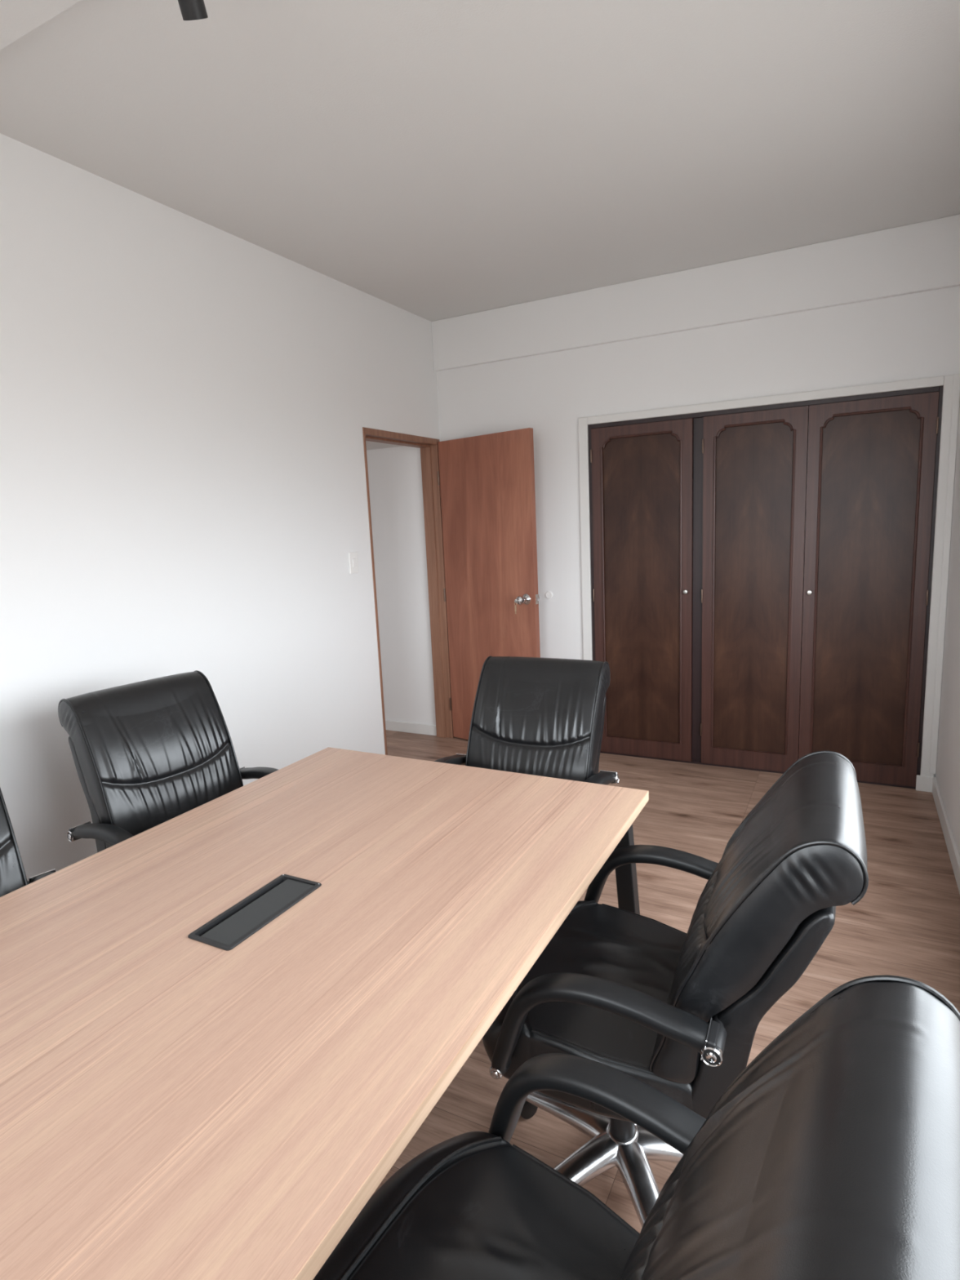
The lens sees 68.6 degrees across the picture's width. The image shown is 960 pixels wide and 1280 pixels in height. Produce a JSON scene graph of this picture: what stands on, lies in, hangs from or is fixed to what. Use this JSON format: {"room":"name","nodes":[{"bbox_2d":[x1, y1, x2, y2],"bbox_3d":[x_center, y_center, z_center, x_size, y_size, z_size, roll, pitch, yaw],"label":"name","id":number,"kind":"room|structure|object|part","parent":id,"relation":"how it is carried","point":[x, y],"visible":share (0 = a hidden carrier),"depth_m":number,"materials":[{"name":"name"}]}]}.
{"room":"office","nodes":[
{"label":"office","id":0,"kind":"room"},
{"bbox_2d":[0,133,439,880],"bbox_3d":[-1.554,-0.241,2.463,0.120,2.792,5.750,2,11,28],"label":"wall","id":1,"kind":"structure","parent":0,"point":[186,402],"depth_m":2.87,"materials":[{"name":"white paint"}]},
{"bbox_2d":[348,551,358,573],"bbox_3d":[-0.704,-0.431,3.926,0.012,0.120,0.074,2,11,28],"label":"light switch","id":2,"kind":"object","parent":1,"relation":"attached to","point":[353,556],"visible":1,"depth_m":3.92,"materials":[{"name":"white plastic"}]},
{"bbox_2d":[362,426,453,755],"bbox_3d":[-0.475,-0.256,4.520,0.131,2.055,0.837,2,11,28],"label":"door frame","id":3,"kind":"structure","parent":1,"relation":"in","point":[428,446],"depth_m":4.79,"materials":[{"name":"brown wood"}]},
{"bbox_2d":[437,427,540,739],"bbox_3d":[0.064,-0.287,4.582,0.783,2.023,0.196,6,13,41],"label":"door leaf","id":4,"kind":"structure","parent":3,"relation":"attached to","point":[486,483],"depth_m":4.51,"materials":[{"name":"red wood"}]},
{"bbox_3d":[0.263,-0.246,4.334,0.068,0.068,0.081,6,13,41],"label":"door knob","id":5,"kind":"part","parent":4,"relation":"part of","materials":[{"name":"silver metal"}]},
{"bbox_2d":[365,440,403,449],"bbox_3d":[-1.681,-1.121,3.639,1.260,0.085,3.170,2,11,28],"label":"ceiling","id":6,"kind":"structure","parent":0,"point":[370,445],"depth_m":4.73,"materials":[{"name":"paint"}]},
{"bbox_2d":[0,0,959,321],"bbox_3d":[-0.311,-1.603,1.480,3.133,0.100,5.880,2,11,28],"label":"ceiling","id":7,"kind":"structure","parent":0,"point":[431,160],"depth_m":2.33,"materials":[{"name":"paint"}]},
{"bbox_2d":[0,0,81,50],"bbox_3d":[-0.463,-1.476,1.201,2.893,0.045,0.370,2,11,28],"label":"trim","id":8,"kind":"structure","parent":7,"relation":"attached to","point":[18,18],"depth_m":1.70,"materials":[{"name":"paint"}]},
{"bbox_2d":[177,0,208,20],"bbox_3d":[-0.638,-1.402,1.440,0.090,0.163,0.204,-3,9,-1],"label":"ceiling spotlight","id":9,"kind":"object","parent":7,"relation":"hanging from","point":[191,10],"visible":1,"depth_m":1.50,"materials":[{"name":"black metal"}]},
{"bbox_2d":[366,285,959,777],"bbox_3d":[0.408,-0.674,4.542,4.393,2.792,0.190,2,11,28],"label":"wall","id":10,"kind":"structure","parent":0,"point":[914,335],"depth_m":4.29,"materials":[{"name":"white paint"}]},
{"bbox_2d":[385,720,436,735],"bbox_3d":[-0.859,0.629,5.345,1.260,0.075,0.014,2,11,28],"label":"baseboard","id":11,"kind":"structure","parent":10,"relation":"attached to","point":[424,729],"depth_m":5.15,"materials":[{"name":"white paint"}]},
{"bbox_2d":[545,591,552,598],"bbox_3d":[0.442,-0.289,4.516,0.049,0.049,0.010,2,11,28],"label":"door stop","id":12,"kind":"object","parent":10,"relation":"attached to","point":[548,594],"visible":1,"depth_m":4.51,"materials":[{"name":"white plastic"}]},
{"bbox_2d":[431,213,959,371],"bbox_3d":[0.978,-1.859,3.920,2.893,0.305,0.032,2,11,28],"label":"beam","id":13,"kind":"structure","parent":10,"relation":"attached to","point":[925,255],"depth_m":3.75,"materials":[{"name":"white paint"}]},
{"bbox_2d":[369,729,959,1233],"bbox_3d":[-0.792,1.204,2.269,4.513,0.060,5.880,2,11,28],"label":"floor","id":14,"kind":"structure","parent":0,"point":[906,923],"depth_m":2.71,"materials":[{"name":"brown wood"}]},
{"bbox_2d":[0,787,55,897],"bbox_3d":[-1.193,0.810,1.530,0.755,0.992,0.629,6,13,42],"label":"chair","id":15,"kind":"object","parent":14,"relation":"on","point":[13,877],"visible":0.13,"depth_m":1.73,"materials":[{"name":"black leather"}]},
{"bbox_3d":[-1.352,0.551,1.631,0.337,0.501,0.456,6,13,42],"label":"backrest","id":16,"kind":"part","parent":15,"relation":"part of","materials":[{"name":"black leather"}]},
{"bbox_3d":[-0.976,0.695,1.692,0.404,0.229,0.055,6,13,42],"label":"armrest","id":17,"kind":"part","parent":15,"relation":"part of","materials":[{"name":"black leather"}]},
{"bbox_2d":[57,670,278,853],"bbox_3d":[-0.887,0.663,2.236,0.690,1.023,0.628,4,12,36],"label":"chair","id":18,"kind":"object","parent":14,"relation":"on","point":[146,754],"visible":0.46,"depth_m":2.22,"materials":[{"name":"black leather"}]},
{"bbox_3d":[-1.035,0.646,2.007,0.404,0.229,0.055,4,12,36],"label":"armrest","id":19,"kind":"part","parent":18,"relation":"part of","materials":[{"name":"black leather"}]},
{"bbox_3d":[-0.715,0.559,2.443,0.404,0.229,0.055,4,12,36],"label":"armrest","id":20,"kind":"part","parent":18,"relation":"part of","materials":[{"name":"black leather"}]},
{"bbox_2d":[0,746,648,1279],"bbox_3d":[-0.582,0.963,1.194,1.144,0.745,2.446,2,11,28],"label":"conference table","id":21,"kind":"object","parent":14,"relation":"on","point":[174,1105],"visible":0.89,"depth_m":1.14,"materials":[{"name":"brown wood"}]},
{"bbox_2d":[187,874,321,951],"bbox_3d":[-0.445,0.548,1.418,0.112,0.020,0.260,2,11,28],"label":"cable box","id":22,"kind":"object","parent":21,"relation":"in","point":[228,930],"visible":0.88,"depth_m":1.40,"materials":[{"name":"black plastic"}]},
{"bbox_3d":[0.421,0.803,1.970,0.098,0.717,0.044,2,11,28],"label":"leg","id":23,"kind":"part","parent":21,"relation":"part of","materials":[{"name":"black metal"}]},
{"bbox_2d":[434,656,618,785],"bbox_3d":[0.115,0.609,2.366,0.629,0.998,0.746,2,10,26],"label":"chair","id":24,"kind":"object","parent":14,"relation":"on","point":[535,716],"visible":0.46,"depth_m":2.44,"materials":[{"name":"black leather"}]},
{"bbox_3d":[-0.145,0.534,2.436,0.055,0.229,0.404,2,10,26],"label":"armrest","id":25,"kind":"part","parent":24,"relation":"part of","materials":[{"name":"black leather"}]},
{"bbox_3d":[0.347,0.552,2.195,0.055,0.229,0.404,2,10,26],"label":"armrest","id":26,"kind":"part","parent":24,"relation":"part of","materials":[{"name":"black leather"}]},
{"bbox_2d":[312,974,959,1279],"bbox_3d":[0.074,0.861,0.788,0.753,1.020,0.629,4,11,33],"label":"chair","id":27,"kind":"object","parent":14,"relation":"on","point":[834,1153],"visible":0.99,"depth_m":0.66,"materials":[{"name":"black leather"}]},
{"bbox_3d":[-0.017,0.876,0.843,0.476,0.154,0.500,4,11,33],"label":"seat","id":28,"kind":"part","parent":27,"relation":"part of","materials":[{"name":"black leather"}]},
{"bbox_3d":[0.179,0.728,1.017,0.404,0.229,0.055,4,11,33],"label":"armrest","id":29,"kind":"part","parent":27,"relation":"part of","materials":[{"name":"black leather"}]},
{"bbox_3d":[0.230,0.618,0.629,0.337,0.501,0.456,3,11,33],"label":"backrest","id":30,"kind":"part","parent":27,"relation":"part of","materials":[{"name":"black leather"}]},
{"bbox_2d":[482,751,868,1227],"bbox_3d":[0.370,0.744,1.496,0.755,0.992,0.629,2,10,26],"label":"chair","id":31,"kind":"object","parent":14,"relation":"on","point":[677,1012],"visible":0.91,"depth_m":1.26,"materials":[{"name":"black leather"}]},
{"bbox_3d":[0.205,1.125,1.697,0.299,0.075,0.076,6,13,43],"label":"leg","id":32,"kind":"part","parent":31,"relation":"part of","materials":[{"name":"silver metal"}]},
{"bbox_3d":[0.180,1.157,1.511,0.299,0.075,0.076,-8,11,-28],"label":"leg","id":33,"kind":"part","parent":31,"relation":"part of","materials":[{"name":"silver metal"}]},
{"bbox_3d":[0.273,0.774,1.541,0.476,0.154,0.500,2,10,26],"label":"seat","id":34,"kind":"part","parent":31,"relation":"part of","materials":[{"name":"black leather"}]},
{"bbox_3d":[0.205,0.714,1.254,0.404,0.229,0.055,2,10,26],"label":"armrest","id":35,"kind":"part","parent":31,"relation":"part of","materials":[{"name":"black leather"}]},
{"bbox_3d":[0.351,1.163,1.429,0.076,0.075,0.299,-4,10,-10],"label":"leg","id":36,"kind":"part","parent":31,"relation":"part of","materials":[{"name":"silver metal"}]},
{"bbox_3d":[0.442,0.623,1.740,0.404,0.229,0.055,2,10,26],"label":"armrest","id":37,"kind":"part","parent":31,"relation":"part of","materials":[{"name":"black leather"}]},
{"bbox_3d":[0.482,1.134,1.564,0.299,0.075,0.076,-1,9,8],"label":"leg","id":38,"kind":"part","parent":31,"relation":"part of","materials":[{"name":"silver metal"}]},
{"bbox_3d":[0.541,0.510,1.361,0.337,0.501,0.456,2,10,26],"label":"backrest","id":39,"kind":"part","parent":31,"relation":"part of","materials":[{"name":"black leather"}]},
{"bbox_2d":[577,373,959,792],"bbox_3d":[1.494,-0.273,3.975,1.914,2.089,0.103,2,11,28],"label":"wardrobe","id":40,"kind":"object","parent":14,"relation":"on","point":[699,538],"depth_m":3.88,"materials":[{"name":"brown wood"}]},
{"bbox_3d":[0.664,-0.304,4.390,0.058,2.089,0.018,2,11,28],"label":"casing","id":41,"kind":"part","parent":40,"relation":"part of","materials":[{"name":"white paint"}]},
{"bbox_3d":[0.975,-0.286,4.241,0.467,1.837,0.004,2,11,28],"label":"veneer panel","id":42,"kind":"part","parent":40,"relation":"part of","materials":[{"name":"brown wood"}]},
{"bbox_3d":[0.969,-0.287,4.231,0.481,1.846,0.014,2,11,28],"label":"moulding","id":43,"kind":"part","parent":40,"relation":"part of","materials":[{"name":"brown wood"}]},
{"bbox_3d":[0.977,-0.266,4.247,0.591,2.004,0.030,2,11,28],"label":"door","id":44,"kind":"part","parent":40,"relation":"part of","materials":[{"name":"brown wood"}]},
{"bbox_3d":[1.524,-0.264,3.954,0.405,1.837,0.004,2,11,28],"label":"veneer panel","id":45,"kind":"part","parent":40,"relation":"part of","materials":[{"name":"brown wood"}]},
{"bbox_3d":[1.518,-0.265,3.944,0.419,1.846,0.014,2,11,28],"label":"moulding","id":46,"kind":"part","parent":40,"relation":"part of","materials":[{"name":"brown wood"}]},
{"bbox_3d":[1.526,-0.243,3.960,0.529,2.004,0.030,2,11,28],"label":"door","id":47,"kind":"part","parent":40,"relation":"part of","materials":[{"name":"brown wood"}]},
{"bbox_3d":[1.436,-1.278,3.796,1.789,0.045,0.018,2,11,28],"label":"casing","id":48,"kind":"part","parent":40,"relation":"part of","materials":[{"name":"white paint"}]},
{"bbox_3d":[1.774,-0.256,3.790,0.028,0.028,0.034,2,11,28],"label":"knob","id":49,"kind":"part","parent":40,"relation":"part of","materials":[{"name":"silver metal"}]},
{"bbox_3d":[2.012,-0.244,3.698,0.445,1.837,0.004,2,11,28],"label":"veneer panel","id":50,"kind":"part","parent":40,"relation":"part of","materials":[{"name":"brown wood"}]},
{"bbox_3d":[2.007,-0.245,3.688,0.459,1.846,0.014,2,11,28],"label":"moulding","id":51,"kind":"part","parent":40,"relation":"part of","materials":[{"name":"brown wood"}]},
{"bbox_3d":[2.014,-0.223,3.704,0.569,2.004,0.030,2,11,28],"label":"door","id":52,"kind":"part","parent":40,"relation":"part of","materials":[{"name":"brown wood"}]},
{"bbox_3d":[2.300,-0.237,3.533,0.061,2.089,0.018,2,11,28],"label":"casing","id":53,"kind":"part","parent":40,"relation":"part of","materials":[{"name":"white paint"}]},
{"bbox_2d":[935,400,959,856],"bbox_3d":[1.113,-0.132,1.065,0.120,2.792,5.750,2,11,28],"label":"wall","id":54,"kind":"structure","parent":0,"point":[948,762],"depth_m":3.27,"materials":[{"name":"white paint"}]},
{"bbox_2d":[932,777,959,893],"bbox_3d":[1.075,1.214,1.243,0.014,0.085,5.580,2,11,28],"label":"baseboard","id":55,"kind":"structure","parent":54,"relation":"attached to","point":[952,848],"depth_m":3.10,"materials":[{"name":"white paint"}]}
]}

